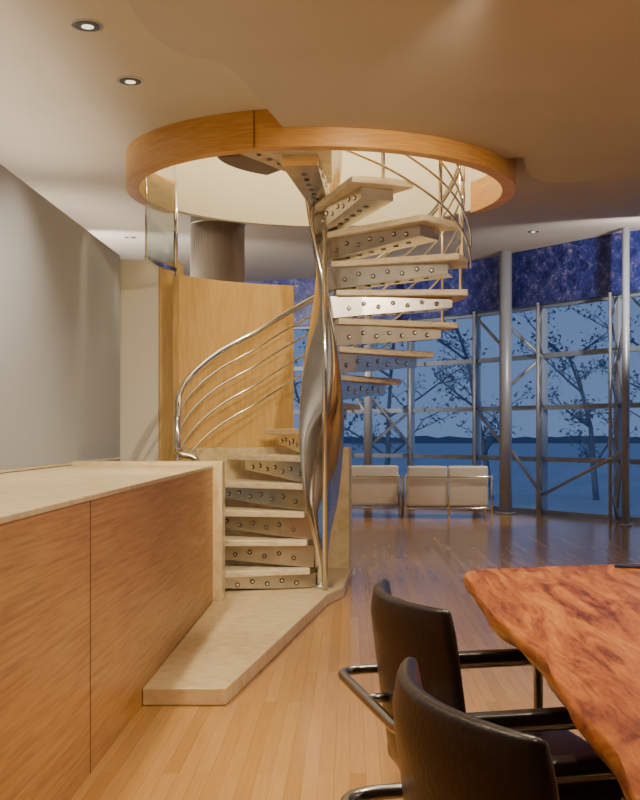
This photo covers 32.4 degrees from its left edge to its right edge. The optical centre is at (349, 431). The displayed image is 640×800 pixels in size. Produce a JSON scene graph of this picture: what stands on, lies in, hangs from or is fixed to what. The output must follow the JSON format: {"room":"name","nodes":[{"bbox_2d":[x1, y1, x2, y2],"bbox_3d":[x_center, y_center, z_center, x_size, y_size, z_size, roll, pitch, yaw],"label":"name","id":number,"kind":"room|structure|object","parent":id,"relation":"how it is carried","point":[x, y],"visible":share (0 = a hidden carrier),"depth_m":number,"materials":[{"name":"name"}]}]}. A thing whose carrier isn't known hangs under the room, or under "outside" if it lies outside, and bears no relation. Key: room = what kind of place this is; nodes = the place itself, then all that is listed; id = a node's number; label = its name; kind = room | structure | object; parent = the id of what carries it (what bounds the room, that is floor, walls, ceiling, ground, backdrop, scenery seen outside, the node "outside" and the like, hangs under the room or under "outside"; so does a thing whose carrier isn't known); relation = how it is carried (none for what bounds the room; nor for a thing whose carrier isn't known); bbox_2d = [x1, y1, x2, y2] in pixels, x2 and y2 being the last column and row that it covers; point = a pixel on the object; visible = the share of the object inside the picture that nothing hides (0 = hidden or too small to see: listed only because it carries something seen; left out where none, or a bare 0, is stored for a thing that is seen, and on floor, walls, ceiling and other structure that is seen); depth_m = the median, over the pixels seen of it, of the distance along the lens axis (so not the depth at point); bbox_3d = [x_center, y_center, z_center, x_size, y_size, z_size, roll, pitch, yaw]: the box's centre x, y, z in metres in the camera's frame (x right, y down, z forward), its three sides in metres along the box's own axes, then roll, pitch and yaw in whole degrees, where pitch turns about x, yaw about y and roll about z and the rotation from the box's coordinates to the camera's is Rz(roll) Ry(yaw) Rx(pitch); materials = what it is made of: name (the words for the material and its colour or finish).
{"room":"dining room","nodes":[
{"label":"dining room","id":0,"kind":"room"},
{"bbox_2d":[0,164,119,473],"bbox_3d":[-1.980,-0.115,3.870,0.100,2.730,10.740,0,0,0],"label":"wall","id":1,"kind":"structure","parent":0,"point":[60,283],"depth_m":7.11,"materials":[{"name":"paint"}]},
{"bbox_2d":[0,457,119,472],"bbox_3d":[-1.925,0.217,5.000,0.009,0.015,8.400,0,0,0],"label":"trim reveal","id":2,"kind":"structure","parent":1,"relation":"attached to","point":[70,463],"depth_m":6.94,"materials":[{"name":"beige wood"}]},
{"bbox_2d":[120,260,183,460],"bbox_3d":[-1.730,-0.100,9.350,0.600,2.700,0.200,0,0,0],"label":"wall return","id":3,"kind":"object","parent":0,"point":[146,289],"depth_m":9.25,"materials":[{"name":"paint"}]},
{"bbox_2d":[245,281,261,283],"bbox_3d":[-2.283,-2.390,20.311,1.521,0.960,0.320,0,0,12],"label":"frieze","id":4,"kind":"object","parent":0,"point":[254,282],"depth_m":20.03,"materials":[{"name":"stone"}]},
{"bbox_2d":[173,274,351,567],"bbox_3d":[-0.749,-0.056,9.351,1.594,2.449,0.423,0,0,-25],"label":"wall","id":5,"kind":"structure","parent":0,"point":[208,314],"depth_m":9.38,"materials":[{"name":"brown wood"}]},
{"bbox_2d":[262,278,333,326],"bbox_3d":[-0.889,-2.390,19.913,1.480,0.960,0.320,0,0,20],"label":"frieze","id":6,"kind":"object","parent":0,"point":[303,288],"visible":0.14,"depth_m":19.73,"materials":[{"name":"stone"}]},
{"bbox_2d":[0,0,639,280],"bbox_3d":[0.300,-2.385,8.796,12.840,0.730,23.833,0,0,0],"label":"ceiling","id":7,"kind":"structure","parent":0,"point":[67,124],"depth_m":7.62,"materials":[{"name":"paint"}]},
{"bbox_2d":[71,18,103,31],"bbox_3d":[-1.300,-2.014,5.450,0.156,0.016,0.156,0,0,0],"label":"recessed light","id":8,"kind":"object","parent":7,"relation":"in","point":[83,24],"visible":1,"depth_m":5.43,"materials":[{"name":"silver metal"}]},
{"bbox_2d":[116,75,143,85],"bbox_3d":[-1.260,-2.014,6.310,0.156,0.016,0.156,0,0,0],"label":"recessed light","id":9,"kind":"object","parent":7,"relation":"in","point":[127,80],"visible":1,"depth_m":6.29,"materials":[{"name":"silver metal"}]},
{"bbox_2d":[125,109,515,226],"bbox_3d":[-0.215,-1.990,8.296,2.897,0.420,2.889,0,0,0],"label":"trim","id":10,"kind":"structure","parent":7,"relation":"attached to","point":[206,194],"depth_m":7.72,"materials":[{"name":"brown wood"}]},
{"bbox_2d":[144,177,177,276],"bbox_3d":[-1.481,-1.625,8.540,0.073,0.750,0.682,0,0,11],"label":"guard","id":11,"kind":"object","parent":10,"relation":"attached to","point":[147,258],"visible":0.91,"depth_m":8.84,"materials":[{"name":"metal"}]},
{"bbox_2d":[127,0,639,182],"bbox_3d":[2.800,-1.970,2.700,7.600,0.140,11.400,0,0,0],"label":"ceiling soffit","id":12,"kind":"structure","parent":7,"relation":"attached to","point":[554,85],"depth_m":5.70,"materials":[{"name":"beige paint"}]},
{"bbox_2d":[155,151,486,181],"bbox_3d":[-0.215,-3.030,8.300,2.880,2.040,2.880,0,0,0],"label":"shaft","id":13,"kind":"object","parent":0,"point":[352,164],"depth_m":9.51,"materials":[{"name":"paint"}]},
{"bbox_2d":[71,505,639,799],"bbox_3d":[0.300,1.300,8.800,12.600,0.100,23.600,0,0,0],"label":"floor","id":14,"kind":"structure","parent":0,"point":[295,731],"depth_m":5.34,"materials":[{"name":"brown wood"}]},
{"bbox_2d":[0,461,224,799],"bbox_3d":[-1.405,0.728,4.300,1.040,1.045,7.000,0,0,0],"label":"counter","id":15,"kind":"object","parent":14,"relation":"on","point":[106,567],"depth_m":4.12,"materials":[{"name":"brown wood"}]},
{"bbox_2d":[189,216,245,282],"bbox_3d":[-1.270,-0.450,10.550,0.534,3.400,0.534,0,0,0],"label":"column","id":16,"kind":"structure","parent":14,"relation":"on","point":[217,248],"depth_m":10.32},
{"bbox_2d":[143,566,351,704],"bbox_3d":[-0.700,1.210,7.385,1.440,0.079,4.729,0,0,0],"label":"landing","id":17,"kind":"object","parent":14,"relation":"on","point":[237,636],"visible":0.67,"depth_m":6.17,"materials":[{"name":"stone"}]},
{"bbox_2d":[174,150,471,590],"bbox_3d":[-0.331,-0.968,8.289,2.422,4.274,2.217,0,0,0],"label":"spiral staircase","id":18,"kind":"structure","parent":14,"relation":"on","point":[332,207],"depth_m":8.24,"materials":[{"name":"wood"}]},
{"bbox_2d":[352,465,401,517],"bbox_3d":[0.340,0.870,16.407,0.848,0.760,0.773,0,0,0],"label":"armchair","id":19,"kind":"object","parent":14,"relation":"on","point":[371,484],"visible":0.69,"depth_m":16.06,"materials":[{"name":"beige leather"}]},
{"bbox_2d":[352,465,397,504],"bbox_3d":[0.334,0.780,16.128,0.748,0.580,0.135,0,0,0],"label":"cushion","id":20,"kind":"object","parent":19,"relation":"on","point":[371,484],"depth_m":16.06,"materials":[{"name":"beige leather"}]},
{"bbox_2d":[409,318,410,506],"bbox_3d":[1.002,-0.325,18.402,0.044,3.150,0.044,0,0,10],"label":"truss chord","id":21,"kind":"object","parent":14,"relation":"on","point":[409,318],"visible":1,"depth_m":18.38,"materials":[{"name":"grey paint"}]},
{"bbox_2d":[407,342,414,466],"bbox_3d":[1.050,-0.325,18.900,0.080,3.150,0.120,0,0,33],"label":"mullion","id":22,"kind":"object","parent":14,"relation":"on","point":[412,343],"visible":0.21,"depth_m":18.87,"materials":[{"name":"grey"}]},
{"bbox_2d":[347,408,406,412],"bbox_3d":[0.425,-0.370,19.300,1.404,0.070,0.090,0,0,33],"label":"transom","id":23,"kind":"object","parent":22,"relation":"attached to","point":[402,410],"visible":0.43,"depth_m":19.12,"materials":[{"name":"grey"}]},
{"bbox_2d":[352,453,406,457],"bbox_3d":[0.425,0.410,19.300,1.404,0.070,0.090,0,0,33],"label":"transom","id":24,"kind":"object","parent":22,"relation":"attached to","point":[380,455],"visible":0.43,"depth_m":19.16,"materials":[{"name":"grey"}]},
{"bbox_2d":[372,396,411,446],"bbox_3d":[0.671,-0.200,18.560,0.943,0.937,0.052,0,0,-35],"label":"strut","id":25,"kind":"object","parent":22,"relation":"attached to","point":[373,399],"visible":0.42,"depth_m":18.54,"materials":[{"name":"grey paint"}]},
{"bbox_2d":[372,410,411,444],"bbox_3d":[0.671,-0.060,18.560,0.936,0.663,0.052,0,0,-35],"label":"strut","id":26,"kind":"object","parent":22,"relation":"attached to","point":[407,412],"visible":0.81,"depth_m":18.54,"materials":[{"name":"grey paint"}]},
{"bbox_2d":[402,466,492,518],"bbox_3d":[1.420,0.870,16.207,1.268,0.760,0.773,0,0,0],"label":"sofa","id":27,"kind":"object","parent":14,"relation":"on","point":[424,485],"visible":1,"depth_m":15.86,"materials":[{"name":"beige leather"}]},
{"bbox_2d":[407,466,446,505],"bbox_3d":[1.119,0.780,15.928,0.578,0.580,0.135,0,0,0],"label":"cushion","id":28,"kind":"object","parent":27,"relation":"on","point":[426,485],"depth_m":15.86,"materials":[{"name":"beige leather"}]},
{"bbox_2d":[448,466,487,505],"bbox_3d":[1.709,0.780,15.928,0.578,0.580,0.135,0,0,0],"label":"cushion","id":29,"kind":"object","parent":27,"relation":"on","point":[467,485],"depth_m":15.86,"materials":[{"name":"beige leather"}]},
{"bbox_2d":[472,312,474,510],"bbox_3d":[1.958,-0.325,17.371,0.044,3.150,0.044,0,0,-22],"label":"truss chord","id":30,"kind":"object","parent":14,"relation":"on","point":[473,313],"visible":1,"depth_m":17.35,"materials":[{"name":"grey paint"}]},
{"bbox_2d":[475,315,480,506],"bbox_3d":[2.060,-0.325,17.860,0.120,3.150,0.080,0,0,-44],"label":"mullion","id":31,"kind":"object","parent":14,"relation":"on","point":[478,326],"visible":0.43,"depth_m":17.82,"materials":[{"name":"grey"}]},
{"bbox_2d":[411,315,471,320],"bbox_3d":[1.555,-1.887,18.380,0.090,0.045,1.370,0,0,-44],"label":"transom","id":32,"kind":"object","parent":31,"relation":"attached to","point":[462,316],"visible":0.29,"depth_m":18.23,"materials":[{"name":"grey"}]},
{"bbox_2d":[412,407,471,412],"bbox_3d":[1.555,-0.370,18.380,0.090,0.070,1.370,0,0,-44],"label":"transom","id":33,"kind":"object","parent":31,"relation":"attached to","point":[453,409],"visible":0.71,"depth_m":18.30,"materials":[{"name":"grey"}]},
{"bbox_2d":[412,454,471,458],"bbox_3d":[1.555,0.410,18.380,0.090,0.070,1.370,0,0,-44],"label":"transom","id":34,"kind":"object","parent":31,"relation":"attached to","point":[435,456],"visible":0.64,"depth_m":18.34,"materials":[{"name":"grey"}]},
{"bbox_2d":[417,359,471,366],"bbox_3d":[1.555,-1.150,18.380,0.090,0.070,1.370,0,0,-44],"label":"transom","id":35,"kind":"object","parent":31,"relation":"attached to","point":[466,361],"visible":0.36,"depth_m":18.30,"materials":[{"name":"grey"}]},
{"bbox_2d":[338,579,624,799],"bbox_3d":[0.327,0.822,2.749,0.618,0.854,0.698,0,0,-13],"label":"dining chair","id":36,"kind":"object","parent":14,"relation":"on","point":[402,629],"visible":0.5,"depth_m":2.54,"materials":[{"name":"black leather"}]},
{"bbox_2d":[340,657,625,799],"bbox_3d":[0.348,0.822,1.727,0.618,0.854,0.698,0,0,-15],"label":"dining chair","id":37,"kind":"object","parent":14,"relation":"on","point":[445,752],"visible":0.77,"depth_m":1.55,"materials":[{"name":"black leather"}]},
{"bbox_2d":[496,512,515,514],"bbox_3d":[2.370,1.234,16.750,0.304,0.029,0.304,0,0,0],"label":"base plate","id":38,"kind":"object","parent":14,"relation":"on","point":[499,513],"visible":0.9,"depth_m":16.63,"materials":[{"name":"grey paint"}]},
{"bbox_2d":[499,251,511,512],"bbox_3d":[2.370,-0.748,16.750,0.190,3.995,0.190,0,0,0],"label":"shaft","id":39,"kind":"object","parent":38,"relation":"on","point":[505,257],"visible":0.89,"depth_m":16.67,"materials":[{"name":"grey paint"}]},
{"bbox_2d":[475,409,498,441],"bbox_3d":[2.207,-0.050,17.266,0.052,0.646,1.107,0,0,-18],"label":"strut","id":40,"kind":"object","parent":39,"relation":"attached to","point":[483,419],"visible":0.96,"depth_m":17.34,"materials":[{"name":"grey paint"}]},
{"bbox_2d":[477,316,498,344],"bbox_3d":[2.207,-1.550,17.266,0.052,0.646,1.107,0,0,-18],"label":"strut","id":41,"kind":"object","parent":39,"relation":"attached to","point":[482,324],"visible":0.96,"depth_m":17.32,"materials":[{"name":"grey paint"}]},
{"bbox_2d":[511,357,540,385],"bbox_3d":[2.632,-0.890,16.657,0.590,0.519,0.052,0,0,20],"label":"strut","id":42,"kind":"object","parent":39,"relation":"attached to","point":[533,364],"visible":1,"depth_m":16.64,"materials":[{"name":"grey paint"}]},
{"bbox_2d":[511,448,542,495],"bbox_3d":[2.632,0.550,16.657,0.599,0.830,0.052,0,0,20],"label":"strut","id":43,"kind":"object","parent":39,"relation":"attached to","point":[518,460],"visible":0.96,"depth_m":16.64,"materials":[{"name":"grey paint"}]},
{"bbox_2d":[511,327,542,356],"bbox_3d":[2.632,-1.390,16.657,0.592,0.558,0.052,0,0,20],"label":"strut","id":44,"kind":"object","parent":39,"relation":"attached to","point":[513,330],"visible":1,"depth_m":16.64,"materials":[{"name":"grey paint"}]},
{"bbox_2d":[477,505,535,513],"bbox_3d":[2.490,1.210,17.250,0.090,0.070,1.413,0,0,-35],"label":"transom","id":45,"kind":"object","parent":14,"relation":"on","point":[496,508],"visible":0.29,"depth_m":16.99,"materials":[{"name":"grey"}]},
{"bbox_2d":[536,303,538,516],"bbox_3d":[2.760,-0.325,16.166,0.044,3.150,0.044,0,0,-13],"label":"truss chord","id":46,"kind":"object","parent":14,"relation":"on","point":[537,304],"visible":1,"depth_m":16.15,"materials":[{"name":"grey paint"}]},
{"bbox_2d":[539,306,547,514],"bbox_3d":[2.920,-0.325,16.640,0.120,3.150,0.080,0,0,-35],"label":"mullion","id":47,"kind":"object","parent":14,"relation":"on","point":[543,327],"visible":0.79,"depth_m":16.60,"materials":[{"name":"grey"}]},
{"bbox_2d":[476,306,535,316],"bbox_3d":[2.490,-1.887,17.250,0.090,0.045,1.413,0,0,-35],"label":"transom","id":48,"kind":"object","parent":47,"relation":"attached to","point":[534,307],"visible":0.57,"depth_m":17.12,"materials":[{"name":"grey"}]},
{"bbox_2d":[477,354,535,362],"bbox_3d":[2.490,-1.150,17.250,0.090,0.070,1.413,0,0,-35],"label":"transom","id":49,"kind":"object","parent":47,"relation":"attached to","point":[530,356],"visible":0.57,"depth_m":17.12,"materials":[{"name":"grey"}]},
{"bbox_2d":[477,455,535,460],"bbox_3d":[2.490,0.410,17.250,0.090,0.070,1.413,0,0,-35],"label":"transom","id":50,"kind":"object","parent":47,"relation":"attached to","point":[479,457],"visible":0.57,"depth_m":17.39,"materials":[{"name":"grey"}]},
{"bbox_2d":[477,405,535,410],"bbox_3d":[2.490,-0.370,17.250,0.090,0.070,1.413,0,0,-35],"label":"transom","id":51,"kind":"object","parent":47,"relation":"attached to","point":[531,407],"visible":0.57,"depth_m":17.12,"materials":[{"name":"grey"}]},
{"bbox_2d":[539,490,542,512],"bbox_3d":[2.829,1.005,16.370,0.028,0.433,0.452,0,0,19],"label":"truss web","id":52,"kind":"object","parent":47,"relation":"attached to","point":[541,507],"visible":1,"depth_m":16.41,"materials":[{"name":"grey paint"}]},
{"bbox_2d":[539,459,542,482],"bbox_3d":[2.829,0.605,16.370,0.028,0.414,0.452,0,0,19],"label":"truss web","id":53,"kind":"object","parent":47,"relation":"attached to","point":[541,459],"visible":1,"depth_m":16.40,"materials":[{"name":"grey paint"}]},
{"bbox_2d":[539,437,542,458],"bbox_3d":[2.829,0.215,16.370,0.028,0.414,0.452,0,0,19],"label":"truss web","id":54,"kind":"object","parent":47,"relation":"attached to","point":[541,454],"visible":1,"depth_m":16.41,"materials":[{"name":"grey paint"}]},
{"bbox_2d":[539,332,542,354],"bbox_3d":[2.829,-1.340,16.370,0.028,0.404,0.451,0,0,19],"label":"truss web","id":55,"kind":"object","parent":47,"relation":"attached to","point":[540,344],"visible":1,"depth_m":16.41,"materials":[{"name":"grey paint"}]},
{"bbox_2d":[539,407,542,429],"bbox_3d":[2.829,-0.175,16.370,0.028,0.414,0.452,0,0,19],"label":"truss web","id":56,"kind":"object","parent":47,"relation":"attached to","point":[541,407],"visible":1,"depth_m":16.41,"materials":[{"name":"grey paint"}]},
{"bbox_2d":[539,384,542,406],"bbox_3d":[2.829,-0.565,16.370,0.028,0.414,0.452,0,0,19],"label":"truss web","id":57,"kind":"object","parent":47,"relation":"attached to","point":[540,396],"visible":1,"depth_m":16.41,"materials":[{"name":"grey paint"}]},
{"bbox_2d":[539,306,542,324],"bbox_3d":[2.829,-1.705,16.370,0.028,0.375,0.450,0,0,19],"label":"truss web","id":58,"kind":"object","parent":47,"relation":"attached to","point":[540,315],"visible":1,"depth_m":16.41,"materials":[{"name":"grey paint"}]},
{"bbox_2d":[539,356,542,376],"bbox_3d":[2.829,-0.955,16.370,0.028,0.414,0.452,0,0,19],"label":"truss web","id":59,"kind":"object","parent":47,"relation":"attached to","point":[540,365],"visible":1,"depth_m":16.40,"materials":[{"name":"grey paint"}]},
{"bbox_2d":[463,563,639,799],"bbox_3d":[1.119,0.882,2.755,1.478,0.735,3.543,0,0,0],"label":"dining table","id":60,"kind":"object","parent":14,"relation":"on","point":[579,626],"visible":0.98,"depth_m":2.78,"materials":[{"name":"brown wood"}]},
{"bbox_2d":[614,563,639,568],"bbox_3d":[1.080,0.510,4.180,0.140,0.010,0.070,0,0,20],"label":"notebook","id":61,"kind":"object","parent":60,"relation":"on","point":[617,565],"visible":1,"depth_m":4.16,"materials":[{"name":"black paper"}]},
{"bbox_2d":[608,292,611,523],"bbox_3d":[3.543,-0.325,14.974,0.044,3.150,0.044,0,0,33],"label":"truss chord","id":62,"kind":"object","parent":14,"relation":"on","point":[609,293],"visible":1,"depth_m":14.96,"materials":[{"name":"grey paint"}]},
{"bbox_2d":[614,296,621,521],"bbox_3d":[3.770,-0.325,15.420,0.120,3.150,0.080,0,0,-35],"label":"mullion","id":63,"kind":"object","parent":14,"relation":"on","point":[618,310],"visible":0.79,"depth_m":15.38,"materials":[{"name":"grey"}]},
{"bbox_2d":[543,510,613,520],"bbox_3d":[3.345,1.210,16.030,0.091,0.070,1.407,0,0,-35],"label":"transom","id":64,"kind":"object","parent":63,"relation":"attached to","point":[545,512],"visible":1,"depth_m":16.02,"materials":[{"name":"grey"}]},
{"bbox_2d":[543,296,613,308],"bbox_3d":[3.345,-1.887,16.030,0.091,0.045,1.407,0,0,-35],"label":"transom","id":65,"kind":"object","parent":63,"relation":"attached to","point":[602,299],"visible":1,"depth_m":16.02,"materials":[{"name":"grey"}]},
{"bbox_2d":[543,348,613,357],"bbox_3d":[3.345,-1.150,16.030,0.091,0.070,1.407,0,0,-35],"label":"transom","id":66,"kind":"object","parent":63,"relation":"attached to","point":[603,350],"visible":0.86,"depth_m":16.02,"materials":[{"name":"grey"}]},
{"bbox_2d":[543,403,613,409],"bbox_3d":[3.345,-0.370,16.030,0.091,0.070,1.407,0,0,-35],"label":"transom","id":67,"kind":"object","parent":63,"relation":"attached to","point":[602,405],"visible":1,"depth_m":16.00,"materials":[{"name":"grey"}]},
{"bbox_2d":[543,457,613,463],"bbox_3d":[3.345,0.410,16.030,0.091,0.070,1.407,0,0,-35],"label":"transom","id":68,"kind":"object","parent":63,"relation":"attached to","point":[545,459],"visible":0.93,"depth_m":16.05,"materials":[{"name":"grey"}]},
{"bbox_2d":[612,350,617,372],"bbox_3d":[3.641,-0.955,15.166,0.028,0.414,0.452,0,0,27],"label":"truss web","id":69,"kind":"object","parent":63,"relation":"attached to","point":[615,357],"visible":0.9,"depth_m":15.18,"materials":[{"name":"grey paint"}]},
{"bbox_2d":[612,324,617,349],"bbox_3d":[3.641,-1.340,15.166,0.028,0.404,0.451,0,0,27],"label":"truss web","id":70,"kind":"object","parent":63,"relation":"attached to","point":[613,332],"visible":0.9,"depth_m":15.18,"materials":[{"name":"grey paint"}]},
{"bbox_2d":[612,494,618,519],"bbox_3d":[3.641,1.005,15.166,0.028,0.433,0.452,0,0,27],"label":"truss web","id":71,"kind":"object","parent":63,"relation":"attached to","point":[613,502],"visible":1,"depth_m":15.20,"materials":[{"name":"grey paint"}]},
{"bbox_2d":[612,461,618,486],"bbox_3d":[3.641,0.605,15.166,0.028,0.414,0.452,0,0,27],"label":"truss web","id":72,"kind":"object","parent":63,"relation":"attached to","point":[617,462],"visible":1,"depth_m":15.19,"materials":[{"name":"grey paint"}]},
{"bbox_2d":[612,437,618,460],"bbox_3d":[3.641,0.215,15.166,0.028,0.414,0.452,0,0,27],"label":"truss web","id":73,"kind":"object","parent":63,"relation":"attached to","point":[613,445],"visible":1,"depth_m":15.17,"materials":[{"name":"grey paint"}]},
{"bbox_2d":[612,405,618,429],"bbox_3d":[3.641,-0.175,15.166,0.028,0.414,0.452,0,0,27],"label":"truss web","id":74,"kind":"object","parent":63,"relation":"attached to","point":[617,406],"visible":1,"depth_m":15.19,"materials":[{"name":"grey paint"}]},
{"bbox_2d":[612,380,618,404],"bbox_3d":[3.641,-0.565,15.166,0.028,0.414,0.452,0,0,27],"label":"truss web","id":75,"kind":"object","parent":63,"relation":"attached to","point":[613,388],"visible":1,"depth_m":15.18,"materials":[{"name":"grey paint"}]},
{"bbox_2d":[612,296,618,316],"bbox_3d":[3.641,-1.705,15.166,0.028,0.375,0.450,0,0,27],"label":"truss web","id":76,"kind":"object","parent":63,"relation":"attached to","point":[617,297],"visible":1,"depth_m":15.19,"materials":[{"name":"grey paint"}]},
{"bbox_2d":[616,456,621,507],"bbox_3d":[3.697,0.550,14.974,0.052,1.031,0.794,0,0,6],"label":"strut","id":77,"kind":"object","parent":63,"relation":"attached to","point":[620,473],"visible":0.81,"depth_m":15.12,"materials":[{"name":"grey paint"}]},
{"bbox_2d":[616,329,621,364],"bbox_3d":[3.697,-1.250,14.974,0.052,0.641,0.785,0,0,6],"label":"strut","id":78,"kind":"object","parent":63,"relation":"attached to","point":[620,341],"visible":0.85,"depth_m":15.10,"materials":[{"name":"grey paint"}]},
{"bbox_2d":[616,358,621,396],"bbox_3d":[3.697,-0.650,14.974,0.052,0.836,0.790,0,0,6],"label":"strut","id":79,"kind":"object","parent":63,"relation":"attached to","point":[618,362],"visible":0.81,"depth_m":15.09,"materials":[{"name":"grey paint"}]},
{"bbox_2d":[619,459,639,463],"bbox_3d":[4.200,0.410,14.810,0.090,0.070,1.413,0,0,-35],"label":"transom","id":80,"kind":"object","parent":63,"relation":"attached to","point":[632,461],"visible":0.4,"depth_m":15.14,"materials":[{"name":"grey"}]},
{"bbox_2d":[620,523,631,526],"bbox_3d":[3.660,1.234,14.600,0.160,0.029,0.160,0,0,0],"label":"base plate","id":81,"kind":"object","parent":14,"relation":"on","point":[621,524],"visible":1,"depth_m":14.53,"materials":[{"name":"grey paint"}]},
{"bbox_2d":[622,227,629,523],"bbox_3d":[3.660,-0.729,14.600,0.100,3.958,0.100,0,0,0],"label":"shaft","id":82,"kind":"object","parent":81,"relation":"on","point":[625,230],"visible":1,"depth_m":14.56,"materials":[{"name":"grey paint"}]},
{"bbox_2d":[541,451,621,496],"bbox_3d":[3.277,0.600,15.582,0.052,0.749,2.125,0,0,-21],"label":"strut","id":83,"kind":"object","parent":82,"relation":"attached to","point":[607,460],"visible":1,"depth_m":15.51,"materials":[{"name":"grey paint"}]},
{"bbox_3d":[0.300,1.235,18.300,0.224,0.029,0.224,0,0,0],"label":"base plate","id":84,"kind":"object","parent":14,"relation":"on","visible":0},
{"bbox_2d":[364,287,371,505],"bbox_3d":[0.300,-0.748,18.300,0.140,3.995,0.140,0,0,0],"label":"shaft","id":85,"kind":"object","parent":84,"relation":"on","point":[367,400],"visible":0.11,"depth_m":18.24,"materials":[{"name":"grey paint"}]},
{"label":"mullion","id":86,"kind":"object","parent":14,"relation":"on","visible":0},
{"bbox_2d":[294,366,302,370],"bbox_3d":[-0.875,-1.150,19.950,1.360,0.070,0.090,0,0,20],"label":"transom","id":87,"kind":"object","parent":86,"relation":"attached to","point":[295,368],"visible":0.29,"depth_m":19.93,"materials":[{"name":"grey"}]},
{"bbox_2d":[294,326,308,329],"bbox_3d":[-0.875,-1.887,19.950,1.360,0.045,0.090,0,0,20],"label":"transom","id":88,"kind":"object","parent":86,"relation":"attached to","point":[300,327],"visible":0.29,"depth_m":19.90,"materials":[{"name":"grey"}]},
{"bbox_2d":[341,373,363,411],"bbox_3d":[0.051,-0.700,18.960,0.052,0.944,1.439,0,0,-21],"label":"strut","id":89,"kind":"object","parent":86,"relation":"attached to","point":[357,399],"visible":0.35,"depth_m":18.60,"materials":[{"name":"grey paint"}]},
{"bbox_3d":[4.630,-0.325,14.200,0.120,3.150,0.080,0,0,-35],"label":"mullion","id":90,"kind":"object","parent":14,"relation":"on","visible":0},
{"bbox_2d":[619,516,639,522],"bbox_3d":[4.200,1.210,14.810,0.090,0.070,1.413,0,0,-35],"label":"transom","id":91,"kind":"object","parent":90,"relation":"attached to","point":[632,519],"visible":0.6,"depth_m":15.15,"materials":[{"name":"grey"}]},
{"bbox_2d":[619,293,639,298],"bbox_3d":[4.200,-1.887,14.810,0.090,0.045,1.413,0,0,-35],"label":"transom","id":92,"kind":"object","parent":90,"relation":"attached to","point":[632,295],"visible":0.6,"depth_m":15.15,"materials":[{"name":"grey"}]},
{"bbox_2d":[619,402,639,407],"bbox_3d":[4.200,-0.370,14.810,0.090,0.070,1.413,0,0,-35],"label":"transom","id":93,"kind":"object","parent":90,"relation":"attached to","point":[632,405],"visible":0.6,"depth_m":15.15,"materials":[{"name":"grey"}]},
{"bbox_2d":[630,345,639,351],"bbox_3d":[4.200,-1.150,14.810,0.090,0.070,1.413,0,0,-35],"label":"transom","id":94,"kind":"object","parent":90,"relation":"attached to","point":[632,348],"depth_m":15.13,"materials":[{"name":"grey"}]},
{"bbox_2d":[334,283,403,319],"bbox_3d":[0.403,-2.390,19.266,1.524,0.960,0.320,0,0,33],"label":"frieze","id":95,"kind":"object","parent":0,"point":[396,286],"visible":0.07,"depth_m":18.89,"materials":[{"name":"stone"}]},
{"bbox_2d":[404,268,475,319],"bbox_3d":[1.526,-2.390,18.352,0.320,0.960,1.490,0,0,-44],"label":"frieze","id":96,"kind":"object","parent":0,"point":[459,308],"visible":0.14,"depth_m":18.03,"materials":[{"name":"stone"}]},
{"bbox_2d":[468,249,542,313],"bbox_3d":[2.457,-2.390,17.227,0.320,0.960,1.533,0,0,-35],"label":"frieze","id":97,"kind":"object","parent":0,"point":[483,277],"visible":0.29,"depth_m":17.23,"materials":[{"name":"stone"}]},
{"bbox_2d":[533,234,616,304],"bbox_3d":[3.312,-2.390,16.007,0.320,0.960,1.527,0,0,-35],"label":"window blind","id":98,"kind":"object","parent":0,"point":[577,270],"visible":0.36,"depth_m":15.89,"materials":[{"name":"fabric"}]},
{"bbox_2d":[608,230,639,295],"bbox_3d":[4.167,-2.390,14.787,0.320,0.960,1.533,0,0,-35],"label":"frieze","id":99,"kind":"object","parent":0,"point":[616,238],"visible":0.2,"depth_m":15.14,"materials":[{"name":"stone"}]},
{"label":"outside","id":100,"kind":"structure","parent":0,"visible":0},
{"bbox_2d":[343,443,639,513],"bbox_3d":[0.000,1.600,110.450,180.000,0.100,179.100,0,0,0],"label":"water","id":101,"kind":"structure","parent":100,"point":[575,496],"depth_m":45.47,"materials":[{"name":"liquid"}]},
{"bbox_2d":[294,329,308,405],"bbox_3d":[-1.213,-1.514,27.171,4.025,6.242,4.624,0,0,-16],"label":"tree","id":102,"kind":"object","parent":101,"relation":"on","point":[296,383],"visible":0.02,"depth_m":26.29,"materials":[{"name":"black plant"}]},
{"bbox_2d":[344,343,471,464],"bbox_3d":[1.127,-1.045,26.653,4.061,5.320,4.564,0,0,0],"label":"tree","id":103,"kind":"object","parent":101,"relation":"on","point":[388,442],"visible":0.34,"depth_m":26.20,"materials":[{"name":"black plant"}]},
{"bbox_2d":[432,320,533,499],"bbox_3d":[2.219,-1.280,25.645,4.567,5.784,4.261,0,0,40],"label":"tree","id":104,"kind":"object","parent":101,"relation":"on","point":[484,447],"visible":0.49,"depth_m":25.10,"materials":[{"name":"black plant"}]},
{"bbox_2d":[344,436,639,442],"bbox_3d":[0.000,1.025,151.000,180.000,1.050,2.000,0,0,0],"label":"treeline","id":105,"kind":"object","parent":101,"relation":"on","point":[418,439],"visible":0.16,"depth_m":150.01,"materials":[{"name":"blue plant"}]},
{"bbox_2d":[512,309,639,499],"bbox_3d":[5.361,-0.725,25.358,2.895,4.662,2.948,0,0,29],"label":"tree","id":106,"kind":"object","parent":101,"relation":"on","point":[586,421],"visible":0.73,"depth_m":25.05,"materials":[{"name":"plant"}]},
{"bbox_2d":[558,298,639,417],"bbox_3d":[7.077,-1.696,26.391,4.320,6.610,4.217,0,0,0],"label":"tree","id":107,"kind":"object","parent":101,"relation":"on","point":[633,299],"visible":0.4,"depth_m":26.60,"materials":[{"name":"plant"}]},
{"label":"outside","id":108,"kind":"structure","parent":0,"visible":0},
{"bbox_2d":[576,514,639,517],"bbox_3d":[0.350,1.600,20.760,12.700,0.100,0.280,0,0,0],"label":"lawn","id":109,"kind":"structure","parent":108,"point":[631,515],"depth_m":20.62,"materials":[{"name":"plant"}]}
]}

